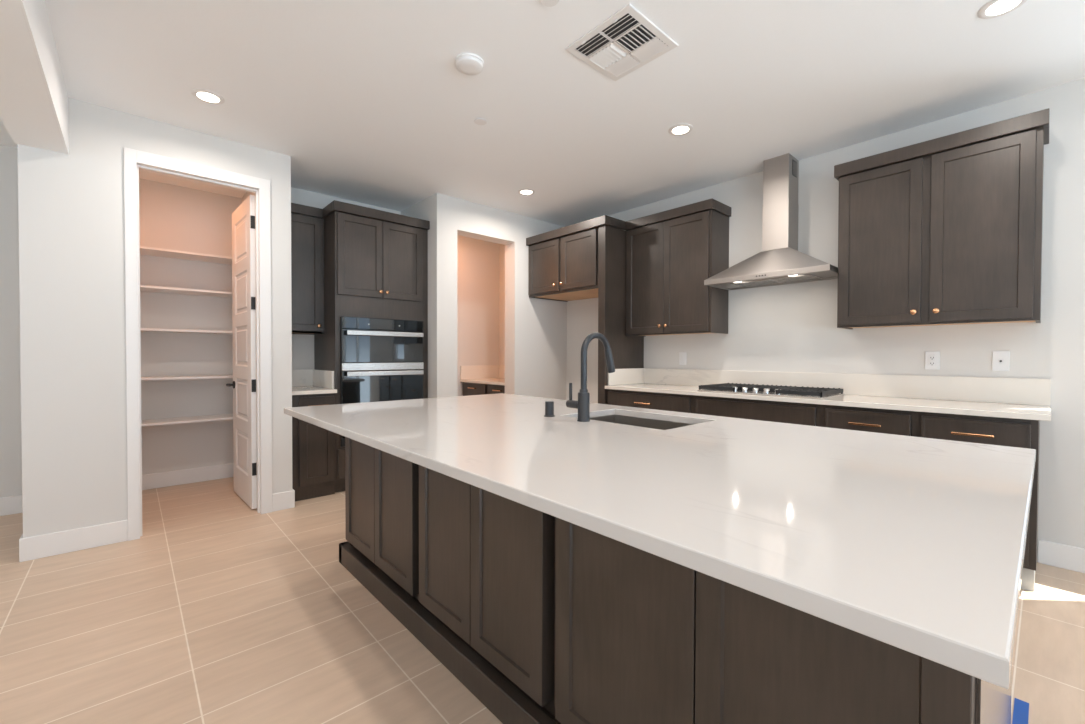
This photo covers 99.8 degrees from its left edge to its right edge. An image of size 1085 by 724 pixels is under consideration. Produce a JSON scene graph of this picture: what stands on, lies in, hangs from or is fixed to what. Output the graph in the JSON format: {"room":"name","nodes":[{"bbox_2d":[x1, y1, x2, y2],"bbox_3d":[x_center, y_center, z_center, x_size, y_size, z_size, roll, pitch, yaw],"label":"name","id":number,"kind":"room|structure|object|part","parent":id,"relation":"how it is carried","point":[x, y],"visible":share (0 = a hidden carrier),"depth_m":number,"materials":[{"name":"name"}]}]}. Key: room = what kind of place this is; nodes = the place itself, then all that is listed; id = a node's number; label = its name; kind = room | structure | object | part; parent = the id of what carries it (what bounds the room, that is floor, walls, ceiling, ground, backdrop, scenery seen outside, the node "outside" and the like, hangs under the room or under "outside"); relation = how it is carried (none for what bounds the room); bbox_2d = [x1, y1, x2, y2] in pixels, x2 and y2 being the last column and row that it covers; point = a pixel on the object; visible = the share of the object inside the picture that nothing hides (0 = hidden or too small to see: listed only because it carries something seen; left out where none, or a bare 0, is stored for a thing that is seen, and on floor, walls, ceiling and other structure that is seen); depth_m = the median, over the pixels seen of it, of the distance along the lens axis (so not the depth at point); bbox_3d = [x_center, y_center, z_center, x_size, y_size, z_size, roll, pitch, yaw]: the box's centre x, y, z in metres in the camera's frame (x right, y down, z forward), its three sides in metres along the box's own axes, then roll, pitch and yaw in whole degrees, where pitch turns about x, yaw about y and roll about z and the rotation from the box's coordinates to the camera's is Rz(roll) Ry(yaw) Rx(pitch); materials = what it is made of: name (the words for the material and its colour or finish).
{"room":"kitchen","nodes":[
{"label":"kitchen","id":0,"kind":"room"},
{"bbox_2d":[0,145,21,497],"bbox_3d":[-5.385,-0.216,2.179,4.137,2.730,0.120,-1,1,-42],"label":"wall","id":1,"kind":"structure","parent":0,"point":[10,360],"depth_m":3.39,"materials":[{"name":"white paint"}]},
{"bbox_2d":[0,495,22,515],"bbox_3d":[-5.349,1.082,2.143,4.123,0.135,0.014,-1,1,-42],"label":"baseboard","id":2,"kind":"structure","parent":1,"relation":"attached to","point":[9,505],"depth_m":3.40,"materials":[{"name":"white paint"}]},
{"bbox_2d":[18,98,291,537],"bbox_3d":[-2.510,-0.222,3.128,1.401,2.730,0.115,-1,1,-42],"label":"wall","id":3,"kind":"structure","parent":0,"point":[71,207],"depth_m":2.80,"materials":[{"name":"white paint"}]},
{"bbox_2d":[19,520,127,561],"bbox_3d":[-2.829,1.080,2.775,0.461,0.135,0.014,-1,1,-42],"label":"baseboard","id":4,"kind":"structure","parent":3,"relation":"attached to","point":[56,543],"depth_m":2.76,"materials":[{"name":"white paint"}]},
{"bbox_2d":[124,147,271,540],"bbox_3d":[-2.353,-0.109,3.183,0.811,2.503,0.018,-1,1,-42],"label":"trim","id":5,"kind":"structure","parent":3,"relation":"attached to","point":[132,157],"depth_m":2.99,"materials":[{"name":"white paint"}]},
{"bbox_2d":[226,195,256,508],"bbox_3d":[-2.432,-0.075,3.721,0.160,2.395,0.666,-1,1,-44],"label":"door","id":6,"kind":"structure","parent":3,"relation":"in","point":[243,217],"depth_m":3.64,"materials":[{"name":"white paint"}]},
{"bbox_3d":[-2.628,0.195,3.855,0.062,0.064,0.142,-1,1,-44],"label":"handle","id":7,"kind":"part","parent":6,"relation":"part of","materials":[{"name":"black metal"}]},
{"bbox_2d":[272,490,294,511],"bbox_3d":[-1.999,1.071,3.526,0.156,0.135,0.014,-1,1,-42],"label":"baseboard","id":8,"kind":"structure","parent":3,"relation":"attached to","point":[282,500],"depth_m":3.52,"materials":[{"name":"white paint"}]},
{"bbox_2d":[139,178,241,474],"bbox_3d":[-3.436,-0.239,4.156,1.180,2.730,0.120,-1,1,-42],"label":"wall","id":9,"kind":"structure","parent":0,"point":[173,217],"depth_m":4.21,"materials":[{"name":"white paint"}]},
{"bbox_2d":[140,246,231,264],"bbox_3d":[-3.283,-0.947,3.978,1.176,0.020,0.328,-1,1,-42],"label":"shelf","id":10,"kind":"object","parent":9,"relation":"attached to","point":[150,251],"visible":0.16,"depth_m":4.02,"materials":[{"name":"white paint"}]},
{"bbox_2d":[140,285,231,297],"bbox_3d":[-3.284,-0.627,3.983,1.176,0.020,0.328,-1,1,-42],"label":"shelf","id":11,"kind":"object","parent":9,"relation":"attached to","point":[144,288],"visible":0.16,"depth_m":4.00,"materials":[{"name":"white paint"}]},
{"bbox_2d":[140,328,232,334],"bbox_3d":[-3.285,-0.272,3.988,1.176,0.020,0.328,-1,1,-42],"label":"shelf","id":12,"kind":"object","parent":9,"relation":"attached to","point":[141,329],"visible":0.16,"depth_m":4.00,"materials":[{"name":"white paint"}]},
{"bbox_2d":[141,414,232,426],"bbox_3d":[-3.287,0.518,3.999,1.176,0.020,0.328,-1,1,-42],"label":"shelf","id":13,"kind":"object","parent":9,"relation":"attached to","point":[177,420],"visible":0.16,"depth_m":4.04,"materials":[{"name":"white paint"}]},
{"bbox_2d":[141,375,232,379],"bbox_3d":[-3.286,0.138,3.994,1.176,0.020,0.328,-1,1,-42],"label":"shelf","id":14,"kind":"object","parent":9,"relation":"attached to","point":[190,376],"visible":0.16,"depth_m":4.02,"materials":[{"name":"white paint"}]},
{"bbox_2d":[142,463,233,489],"bbox_3d":[-3.395,1.059,4.125,1.180,0.135,0.014,-1,1,-42],"label":"baseboard","id":15,"kind":"structure","parent":9,"relation":"attached to","point":[193,475],"depth_m":4.21,"materials":[{"name":"white paint"}]},
{"bbox_2d":[242,191,254,202],"bbox_3d":[-2.534,-0.236,4.118,0.108,2.730,1.386,-1,1,-42],"label":"wall","id":16,"kind":"structure","parent":0,"point":[247,193],"depth_m":4.30,"materials":[{"name":"white paint"}]},
{"bbox_2d":[291,187,400,369],"bbox_3d":[-2.020,-0.241,4.547,1.230,2.730,0.120,-1,1,-42],"label":"wall","id":17,"kind":"structure","parent":0,"point":[302,344],"depth_m":4.29,"materials":[{"name":"white paint"}]},
{"bbox_2d":[292,369,313,386],"bbox_3d":[-2.295,0.149,4.210,0.362,0.154,0.019,-1,1,-42],"label":"backsplash","id":18,"kind":"structure","parent":17,"relation":"attached to","point":[299,377],"depth_m":4.25,"materials":[{"name":"beige stone"}]},
{"bbox_2d":[291,203,323,334],"bbox_3d":[-2.181,-0.807,4.074,0.362,1.105,0.347,-1,1,-42],"label":"upper cabinet","id":19,"kind":"object","parent":17,"relation":"attached to","point":[307,225],"visible":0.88,"depth_m":4.00,"materials":[{"name":"brown wood"}]},
{"bbox_3d":[-2.100,-1.319,3.963,0.342,0.078,0.062,-1,1,-42],"label":"crown moulding","id":20,"kind":"part","parent":19,"relation":"part of","materials":[{"name":"brown wood"}]},
{"bbox_2d":[401,198,427,220],"bbox_3d":[-1.384,-0.244,4.859,0.132,2.730,0.930,-1,1,-42],"label":"wall","id":21,"kind":"structure","parent":0,"point":[419,210],"depth_m":4.58,"materials":[{"name":"white paint"}]},
{"bbox_2d":[457,235,498,395],"bbox_3d":[-1.161,-0.256,5.768,1.682,2.730,0.120,-1,1,-42],"label":"wall","id":22,"kind":"structure","parent":0,"point":[477,260],"depth_m":5.95,"materials":[{"name":"white paint"}]},
{"bbox_2d":[428,193,566,399],"bbox_3d":[-0.415,-0.243,4.989,1.743,2.730,0.177,-1,1,-42],"label":"wall","id":23,"kind":"structure","parent":0,"point":[535,329],"depth_m":4.95,"materials":[{"name":"white paint"}]},
{"bbox_2d":[499,244,504,364],"bbox_3d":[-0.230,-0.256,5.903,0.120,2.730,0.930,-1,1,-42],"label":"wall","id":24,"kind":"structure","parent":0,"point":[501,246],"depth_m":6.16,"materials":[{"name":"white paint"}]},
{"bbox_2d":[499,365,504,377],"bbox_3d":[-0.283,0.137,5.861,0.019,0.174,0.928,-1,1,-42],"label":"backsplash","id":25,"kind":"structure","parent":24,"relation":"attached to","point":[501,367],"depth_m":6.14,"materials":[{"name":"beige stone"}]},
{"bbox_2d":[0,0,1084,226],"bbox_3d":[-0.815,-1.603,0.369,8.751,0.120,10.320,-1,1,-42],"label":"ceiling","id":26,"kind":"structure","parent":0,"point":[369,102],"depth_m":2.58,"materials":[{"name":"white paint"}]},
{"bbox_2d":[0,0,68,154],"bbox_3d":[-0.185,-1.361,-0.359,0.215,0.340,8.149,-1,1,-42],"label":"ceiling beam","id":27,"kind":"structure","parent":26,"relation":"attached to","point":[33,93],"depth_m":2.06,"materials":[{"name":"white paint"}]},
{"bbox_2d":[191,89,224,103],"bbox_3d":[-1.989,-1.576,2.719,0.160,0.007,0.160,-1,1,-42],"label":"recessed light","id":28,"kind":"object","parent":26,"relation":"in","point":[207,96],"visible":1,"depth_m":2.71,"materials":[{"name":"white paint"}]},
{"bbox_2d":[455,53,483,74],"bbox_3d":[-0.383,-1.553,2.394,0.152,0.035,0.152,-1,1,-42],"label":"smoke detector","id":29,"kind":"object","parent":26,"relation":"attached to","point":[465,63],"visible":1,"depth_m":2.36,"materials":[{"name":"white plastic"}]},
{"bbox_2d":[474,118,486,124],"bbox_3d":[-0.406,-1.575,2.995,0.084,0.008,0.084,-1,1,-42],"label":"sprinkler cover","id":30,"kind":"object","parent":26,"relation":"attached to","point":[479,121],"visible":1,"depth_m":2.98,"materials":[{"name":"white plastic"}]},
{"bbox_2d":[518,189,534,194],"bbox_3d":[-0.151,-1.593,4.287,0.160,0.007,0.160,-1,1,-42],"label":"recessed light","id":31,"kind":"object","parent":26,"relation":"in","point":[521,191],"visible":1,"depth_m":4.27,"materials":[{"name":"white"}]},
{"bbox_2d":[540,0,558,6],"bbox_3d":[0.030,-1.559,1.962,0.084,0.008,0.084,-1,1,-42],"label":"sprinkler cover","id":32,"kind":"object","parent":26,"relation":"attached to","point":[548,3],"visible":1,"depth_m":1.98,"materials":[{"name":"white plastic"}]},
{"bbox_2d":[565,3,678,80],"bbox_3d":[0.392,-1.559,2.267,0.394,0.016,0.396,-1,1,-42],"label":"ceiling vent","id":33,"kind":"object","parent":26,"relation":"in","point":[626,41],"visible":1,"depth_m":2.25,"materials":[{"name":"white paint"}]},
{"bbox_2d":[668,124,692,135],"bbox_3d":[0.936,-1.573,3.099,0.160,0.007,0.160,-1,1,-42],"label":"recessed light","id":34,"kind":"object","parent":26,"relation":"in","point":[679,129],"visible":1,"depth_m":3.09,"materials":[{"name":"white"}]},
{"bbox_2d":[978,0,1026,18],"bbox_3d":[2.011,-1.555,1.994,0.160,0.007,0.160,-1,1,-42],"label":"recessed light","id":35,"kind":"object","parent":26,"relation":"in","point":[994,8],"visible":1,"depth_m":2.01,"materials":[{"name":"white"}]},
{"bbox_2d":[0,477,1084,723],"bbox_3d":[-0.822,1.237,0.410,8.751,0.100,10.320,-1,1,-42],"label":"floor","id":36,"kind":"structure","parent":0,"point":[223,610],"depth_m":1.96,"materials":[{"name":"beige tile"}]},
{"bbox_2d":[292,393,335,500],"bbox_3d":[-2.084,0.696,3.983,0.362,0.871,0.651,-1,1,-42],"label":"base cabinet","id":37,"kind":"object","parent":36,"relation":"on","point":[313,446],"visible":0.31,"depth_m":3.77,"materials":[{"name":"brown wood"}]},
{"bbox_2d":[292,369,336,394],"bbox_3d":[-2.085,0.168,3.979,0.362,0.184,0.643,-1,1,-42],"label":"countertop","id":38,"kind":"structure","parent":37,"relation":"on","point":[312,381],"depth_m":4.12,"materials":[{"name":"beige stone"}]},
{"bbox_3d":[-1.870,0.360,3.790,0.276,0.141,0.018,-1,1,-42],"label":"drawer","id":39,"kind":"part","parent":37,"relation":"part of","materials":[{"name":"brown wood"}]},
{"bbox_3d":[-1.871,0.730,3.795,0.276,0.560,0.019,-1,1,-42],"label":"door","id":40,"kind":"part","parent":37,"relation":"part of","materials":[{"name":"brown wood"}]},
{"bbox_2d":[314,200,429,492],"bbox_3d":[-1.634,-0.119,4.376,0.885,2.492,0.651,-1,1,-42],"label":"tall cabinet","id":41,"kind":"object","parent":36,"relation":"on","point":[376,261],"visible":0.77,"depth_m":4.08,"materials":[{"name":"brown wood"}]},
{"bbox_3d":[-1.458,0.873,4.171,0.782,0.255,0.018,-1,1,-42],"label":"drawer","id":42,"kind":"part","parent":41,"relation":"part of","materials":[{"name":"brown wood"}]},
{"bbox_3d":[-1.599,-0.925,4.014,0.390,0.692,0.019,-1,1,-42],"label":"door","id":43,"kind":"part","parent":41,"relation":"part of","materials":[{"name":"brown wood"}]},
{"bbox_3d":[-1.634,-1.325,4.362,0.885,0.080,0.641,-1,1,-42],"label":"crown moulding","id":44,"kind":"part","parent":41,"relation":"part of","materials":[{"name":"brown wood"}]},
{"bbox_2d":[340,317,423,446],"bbox_3d":[-1.601,0.164,4.342,0.761,1.117,0.615,-1,1,-42],"label":"wall oven","id":45,"kind":"object","parent":41,"relation":"in","point":[381,359],"visible":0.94,"depth_m":4.11,"materials":[{"name":"black"}]},
{"bbox_3d":[-1.435,-0.143,4.155,0.761,0.292,0.020,-1,1,-42],"label":"door","id":46,"kind":"part","parent":45,"relation":"part of","materials":[{"name":"black glass"}]},
{"bbox_3d":[-1.437,0.363,4.162,0.761,0.576,0.020,-1,1,-42],"label":"door","id":47,"kind":"part","parent":45,"relation":"part of","materials":[{"name":"black glass"}]},
{"bbox_3d":[-1.435,-0.342,4.152,0.761,0.099,0.020,-1,1,-42],"label":"control panel","id":48,"kind":"part","parent":45,"relation":"part of","materials":[{"name":"black glass"}]},
{"bbox_3d":[-1.410,-0.254,4.130,0.706,0.039,0.053,-1,1,-42],"label":"handle","id":49,"kind":"part","parent":45,"relation":"part of","materials":[{"name":"silver metal"}]},
{"bbox_3d":[-1.411,0.100,4.135,0.706,0.038,0.053,-1,1,-42],"label":"handle","id":50,"kind":"part","parent":45,"relation":"part of","materials":[{"name":"silver metal"}]},
{"bbox_3d":[-1.307,-0.928,4.278,0.387,0.692,0.019,-1,1,-42],"label":"door","id":51,"kind":"part","parent":41,"relation":"part of","materials":[{"name":"brown wood"}]},
{"bbox_2d":[463,382,504,395],"bbox_3d":[-0.512,0.684,5.663,0.630,0.856,0.926,-1,1,-42],"label":"base cabinet","id":52,"kind":"object","parent":36,"relation":"on","point":[468,388],"visible":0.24,"depth_m":5.50,"materials":[{"name":"brown wood"}]},
{"bbox_3d":[-0.841,0.339,5.618,0.018,0.146,0.492,-1,1,-42],"label":"drawer","id":53,"kind":"part","parent":52,"relation":"part of","materials":[{"name":"brown wood"}]},
{"bbox_2d":[460,365,504,385],"bbox_3d":[-0.505,0.154,5.661,0.617,0.204,0.928,-1,1,-42],"label":"countertop","id":54,"kind":"structure","parent":52,"relation":"on","point":[484,374],"depth_m":5.93,"materials":[{"name":"beige stone"}]},
{"bbox_3d":[-0.528,0.344,5.272,0.018,0.146,0.351,-1,1,-42],"label":"drawer","id":55,"kind":"part","parent":52,"relation":"part of","materials":[{"name":"brown wood"}]},
{"bbox_2d":[598,225,643,403],"bbox_3d":[0.781,-0.074,4.505,0.615,2.412,0.084,-1,1,-42],"label":"end panel","id":56,"kind":"object","parent":36,"relation":"on","point":[627,351],"visible":0.4,"depth_m":4.34,"materials":[{"name":"brown wood"}]},
{"bbox_2d":[607,389,693,412],"bbox_3d":[1.101,0.696,4.149,0.631,0.884,0.886,-1,1,-42],"label":"base cabinet","id":57,"kind":"object","parent":36,"relation":"on","point":[649,400],"visible":0.14,"depth_m":3.90,"materials":[{"name":"brown wood"}]},
{"bbox_2d":[339,437,1011,723],"bbox_3d":[0.133,0.724,2.014,1.113,0.884,2.666,-1,1,-42],"label":"kitchen island","id":58,"kind":"object","parent":36,"relation":"on","point":[544,618],"visible":0.54,"depth_m":1.22,"materials":[{"name":"brown wood"}]},
{"bbox_3d":[-0.967,0.650,2.466,0.050,0.730,0.414,-1,1,-42],"label":"door","id":59,"kind":"part","parent":58,"relation":"part of","materials":[{"name":"brown wood"}]},
{"bbox_3d":[-0.687,0.655,2.157,0.050,0.730,0.412,-1,1,-42],"label":"door","id":60,"kind":"part","parent":58,"relation":"part of","materials":[{"name":"brown wood"}]},
{"bbox_3d":[-0.376,0.661,1.813,0.050,0.730,0.394,-1,1,-42],"label":"door","id":61,"kind":"part","parent":58,"relation":"part of","materials":[{"name":"brown wood"}]},
{"bbox_3d":[0.131,1.112,2.021,1.113,0.108,2.662,-1,1,-42],"label":"moulding","id":62,"kind":"part","parent":58,"relation":"part of","materials":[{"name":"brown wood"}]},
{"bbox_3d":[-0.112,0.665,1.521,0.050,0.730,0.386,-1,1,-42],"label":"door","id":63,"kind":"part","parent":58,"relation":"part of","materials":[{"name":"brown wood"}]},
{"bbox_3d":[0.201,0.671,1.175,0.050,0.730,0.436,-1,1,-42],"label":"door","id":64,"kind":"part","parent":58,"relation":"part of","materials":[{"name":"brown wood"}]},
{"bbox_2d":[284,393,1035,688],"bbox_3d":[0.066,0.269,1.901,1.438,0.030,2.684,-1,1,-42],"label":"island countertop","id":65,"kind":"structure","parent":58,"relation":"on","point":[915,545],"depth_m":0.92,"materials":[{"name":"white stone"}]},
{"bbox_2d":[544,401,554,416],"bbox_3d":[0.032,0.216,2.109,0.053,0.069,0.053,-1,1,-42],"label":"air gap cap","id":66,"kind":"object","parent":65,"relation":"on","point":[549,405],"visible":1,"depth_m":2.09,"materials":[{"name":"black metal"}]},
{"bbox_2d":[566,332,614,421],"bbox_3d":[0.220,0.060,2.038,0.229,0.383,0.120,-1,1,-42],"label":"faucet","id":67,"kind":"object","parent":65,"relation":"on","point":[583,403],"visible":1,"depth_m":1.95,"materials":[{"name":"black metal"}]},
{"bbox_3d":[0.139,0.147,1.998,0.035,0.110,0.072,-1,1,-42],"label":"lever","id":68,"kind":"part","parent":67,"relation":"part of","materials":[{"name":"black metal"}]},
{"bbox_3d":[0.235,-0.004,2.007,0.185,0.253,0.027,-1,1,-42],"label":"spout","id":69,"kind":"part","parent":67,"relation":"part of","materials":[{"name":"black metal"}]},
{"bbox_2d":[590,414,693,429],"bbox_3d":[0.421,0.400,2.073,0.438,0.236,0.600,-1,1,-42],"label":"sink","id":70,"kind":"object","parent":65,"relation":"in","point":[620,419],"visible":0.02,"depth_m":2.29,"materials":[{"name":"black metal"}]},
{"bbox_3d":[0.497,0.677,0.848,0.050,0.730,0.438,-1,1,-42],"label":"door","id":71,"kind":"part","parent":58,"relation":"part of","materials":[{"name":"brown wood"}]},
{"bbox_3d":[1.052,0.741,1.050,1.043,0.884,0.004,-1,1,-42],"label":"panel","id":72,"kind":"part","parent":58,"relation":"part of","materials":[{"name":"white wood"}]},
{"bbox_2d":[694,395,821,426],"bbox_3d":[1.704,0.708,3.484,0.627,0.884,0.908,-1,1,-42],"label":"base cabinet","id":73,"kind":"object","parent":36,"relation":"on","point":[773,411],"visible":0.02,"depth_m":3.24,"materials":[{"name":"brown wood"}]},
{"bbox_2d":[822,405,1039,591],"bbox_3d":[2.327,0.719,2.793,0.631,0.884,0.952,-1,1,-42],"label":"base cabinet","id":74,"kind":"object","parent":36,"relation":"on","point":[1021,433],"visible":0.33,"depth_m":2.46,"materials":[{"name":"brown wood"}]},
{"bbox_2d":[605,368,1050,420],"bbox_3d":[1.745,0.174,3.442,0.618,0.184,2.788,-1,1,-42],"label":"countertop","id":75,"kind":"structure","parent":74,"relation":"on","point":[1015,398],"depth_m":3.05,"materials":[{"name":"beige stone"}]},
{"bbox_2d":[697,383,844,398],"bbox_3d":[1.716,0.211,3.487,0.490,0.048,0.895,-1,1,-42],"label":"gas cooktop","id":76,"kind":"object","parent":75,"relation":"in","point":[771,390],"visible":1,"depth_m":3.34,"materials":[{"name":"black metal"}]},
{"bbox_3d":[1.512,0.208,3.411,0.050,0.036,0.050,-1,1,-42],"label":"control knob","id":77,"kind":"part","parent":76,"relation":"part of","materials":[{"name":"silver metal"}]},
{"bbox_3d":[1.564,0.209,3.353,0.050,0.036,0.050,-1,1,-42],"label":"control knob","id":78,"kind":"part","parent":76,"relation":"part of","materials":[{"name":"silver metal"}]},
{"bbox_3d":[1.616,0.210,3.295,0.050,0.036,0.050,-1,1,-42],"label":"control knob","id":79,"kind":"part","parent":76,"relation":"part of","materials":[{"name":"silver metal"}]},
{"bbox_3d":[1.716,0.230,3.487,0.490,0.010,0.895,-1,1,-42],"label":"plate","id":80,"kind":"part","parent":76,"relation":"part of","materials":[{"name":"silver metal"}]},
{"bbox_3d":[1.948,0.377,2.763,0.034,0.012,0.165,-1,1,-42],"label":"pull handle","id":81,"kind":"part","parent":74,"relation":"part of","materials":[{"name":"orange metal"}]},
{"bbox_3d":[1.967,0.373,2.781,0.018,0.143,0.431,-1,1,-42],"label":"drawer","id":82,"kind":"part","parent":74,"relation":"part of","materials":[{"name":"brown wood"}]},
{"bbox_3d":[2.267,0.383,2.410,0.034,0.012,0.165,-1,1,-42],"label":"pull handle","id":83,"kind":"part","parent":74,"relation":"part of","materials":[{"name":"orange metal"}]},
{"bbox_3d":[2.286,0.379,2.428,0.018,0.143,0.422,-1,1,-42],"label":"drawer","id":84,"kind":"part","parent":74,"relation":"part of","materials":[{"name":"brown wood"}]},
{"bbox_3d":[2.285,0.743,2.433,0.018,0.545,0.422,-1,1,-42],"label":"door","id":85,"kind":"part","parent":74,"relation":"part of","materials":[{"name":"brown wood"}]},
{"bbox_2d":[1012,698,1028,723],"bbox_3d":[1.279,1.180,1.238,1.040,0.001,0.035,-1,1,-42],"label":"tape","id":86,"kind":"object","parent":36,"relation":"on","point":[1021,708],"visible":1,"depth_m":1.53,"materials":[{"name":"blue"}]},
{"bbox_2d":[566,78,1084,561],"bbox_3d":[2.342,-0.212,3.328,0.120,2.730,10.200,-1,1,-42],"label":"wall","id":87,"kind":"structure","parent":0,"point":[786,327],"depth_m":3.07,"materials":[{"name":"white paint"}]},
{"bbox_2d":[526,215,624,301],"bbox_3d":[0.434,-1.041,4.856,0.645,0.653,1.138,-1,1,-42],"label":"upper cabinet","id":88,"kind":"object","parent":87,"relation":"attached to","point":[563,262],"visible":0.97,"depth_m":4.65,"materials":[{"name":"brown wood"}]},
{"bbox_3d":[0.011,-1.011,4.902,0.019,0.538,0.478,-1,1,-42],"label":"door","id":89,"kind":"part","parent":88,"relation":"part of","materials":[{"name":"brown wood"}]},
{"bbox_3d":[0.309,-1.325,4.738,0.300,0.081,1.138,-1,1,-42],"label":"crown moulding","id":90,"kind":"part","parent":88,"relation":"part of","materials":[{"name":"brown wood"}]},
{"bbox_3d":[0.356,-1.004,4.520,0.019,0.538,0.464,-1,1,-42],"label":"door","id":91,"kind":"part","parent":88,"relation":"part of","materials":[{"name":"brown wood"}]},
{"bbox_2d":[625,198,730,336],"bbox_3d":[1.213,-0.804,4.213,0.356,1.102,0.906,-1,1,-42],"label":"upper cabinet","id":92,"kind":"object","parent":87,"relation":"attached to","point":[670,254],"visible":1,"depth_m":4.02,"materials":[{"name":"brown wood"}]},
{"bbox_3d":[0.960,-0.767,4.287,0.019,1.002,0.414,-1,1,-42],"label":"door","id":93,"kind":"part","parent":92,"relation":"part of","materials":[{"name":"brown wood"}]},
{"bbox_3d":[1.220,-1.315,4.210,0.342,0.080,0.906,-1,1,-42],"label":"crown moulding","id":94,"kind":"part","parent":92,"relation":"part of","materials":[{"name":"brown wood"}]},
{"bbox_3d":[1.244,-0.762,3.972,0.019,1.002,0.426,-1,1,-42],"label":"door","id":95,"kind":"part","parent":92,"relation":"part of","materials":[{"name":"brown wood"}]},
{"bbox_2d":[679,352,685,364],"bbox_3d":[1.333,-0.032,4.347,0.012,0.120,0.074,-1,1,-42],"label":"wall plate","id":96,"kind":"object","parent":87,"relation":"attached to","point":[682,355],"visible":1,"depth_m":4.34,"materials":[{"name":"white plastic"}]},
{"bbox_2d":[704,153,837,289],"bbox_3d":[1.779,-1.101,3.525,0.435,0.959,0.900,-1,1,-42],"label":"range hood","id":97,"kind":"object","parent":87,"relation":"attached to","point":[779,262],"visible":0.98,"depth_m":3.51,"materials":[{"name":"silver metal"}]},
{"bbox_2d":[792,159,796,177],"bbox_3d":[1.946,-1.494,3.527,0.090,0.115,0.002,-1,1,-42],"label":"vent grille","id":98,"kind":"object","parent":97,"relation":"attached to","point":[794,161],"depth_m":3.52,"materials":[{"name":"black"}]},
{"bbox_2d":[644,368,1050,405],"bbox_3d":[1.967,0.157,3.642,0.019,0.154,2.788,-1,1,-42],"label":"backsplash","id":99,"kind":"structure","parent":87,"relation":"attached to","point":[1026,391],"depth_m":3.15,"materials":[{"name":"beige stone"}]},
{"bbox_2d":[925,351,939,369],"bbox_3d":[2.556,-0.009,2.996,0.011,0.120,0.074,-1,1,-42],"label":"wall plate","id":100,"kind":"object","parent":87,"relation":"attached to","point":[932,358],"visible":1,"depth_m":2.99,"materials":[{"name":"white plastic"}]},
{"bbox_2d":[834,108,1049,329],"bbox_3d":[2.433,-0.781,2.863,0.356,1.102,0.982,-1,1,-42],"label":"upper cabinet","id":101,"kind":"object","parent":87,"relation":"attached to","point":[945,230],"visible":1,"depth_m":2.70,"materials":[{"name":"brown wood"}]},
{"bbox_3d":[2.168,-0.745,2.951,0.019,1.002,0.436,-1,1,-42],"label":"door","id":102,"kind":"part","parent":101,"relation":"part of","materials":[{"name":"brown wood"}]},
{"bbox_3d":[2.440,-1.292,2.860,0.342,0.080,0.982,-1,1,-42],"label":"crown moulding","id":103,"kind":"part","parent":101,"relation":"part of","materials":[{"name":"brown wood"}]},
{"bbox_3d":[2.486,-0.739,2.599,0.019,1.002,0.428,-1,1,-42],"label":"door","id":104,"kind":"part","parent":101,"relation":"part of","materials":[{"name":"brown wood"}]},
{"bbox_2d":[992,351,1009,370],"bbox_3d":[2.768,-0.005,2.760,0.012,0.120,0.074,-1,1,-42],"label":"wall plate","id":105,"kind":"object","parent":87,"relation":"attached to","point":[1000,359],"visible":1,"depth_m":2.76,"materials":[{"name":"white plastic"}]},
{"bbox_2d":[1038,539,1084,572],"bbox_3d":[3.515,1.109,1.946,0.014,0.135,1.905,-1,1,-42],"label":"baseboard","id":106,"kind":"structure","parent":87,"relation":"attached to","point":[1063,556],"depth_m":2.58,"materials":[{"name":"white paint"}]}
]}

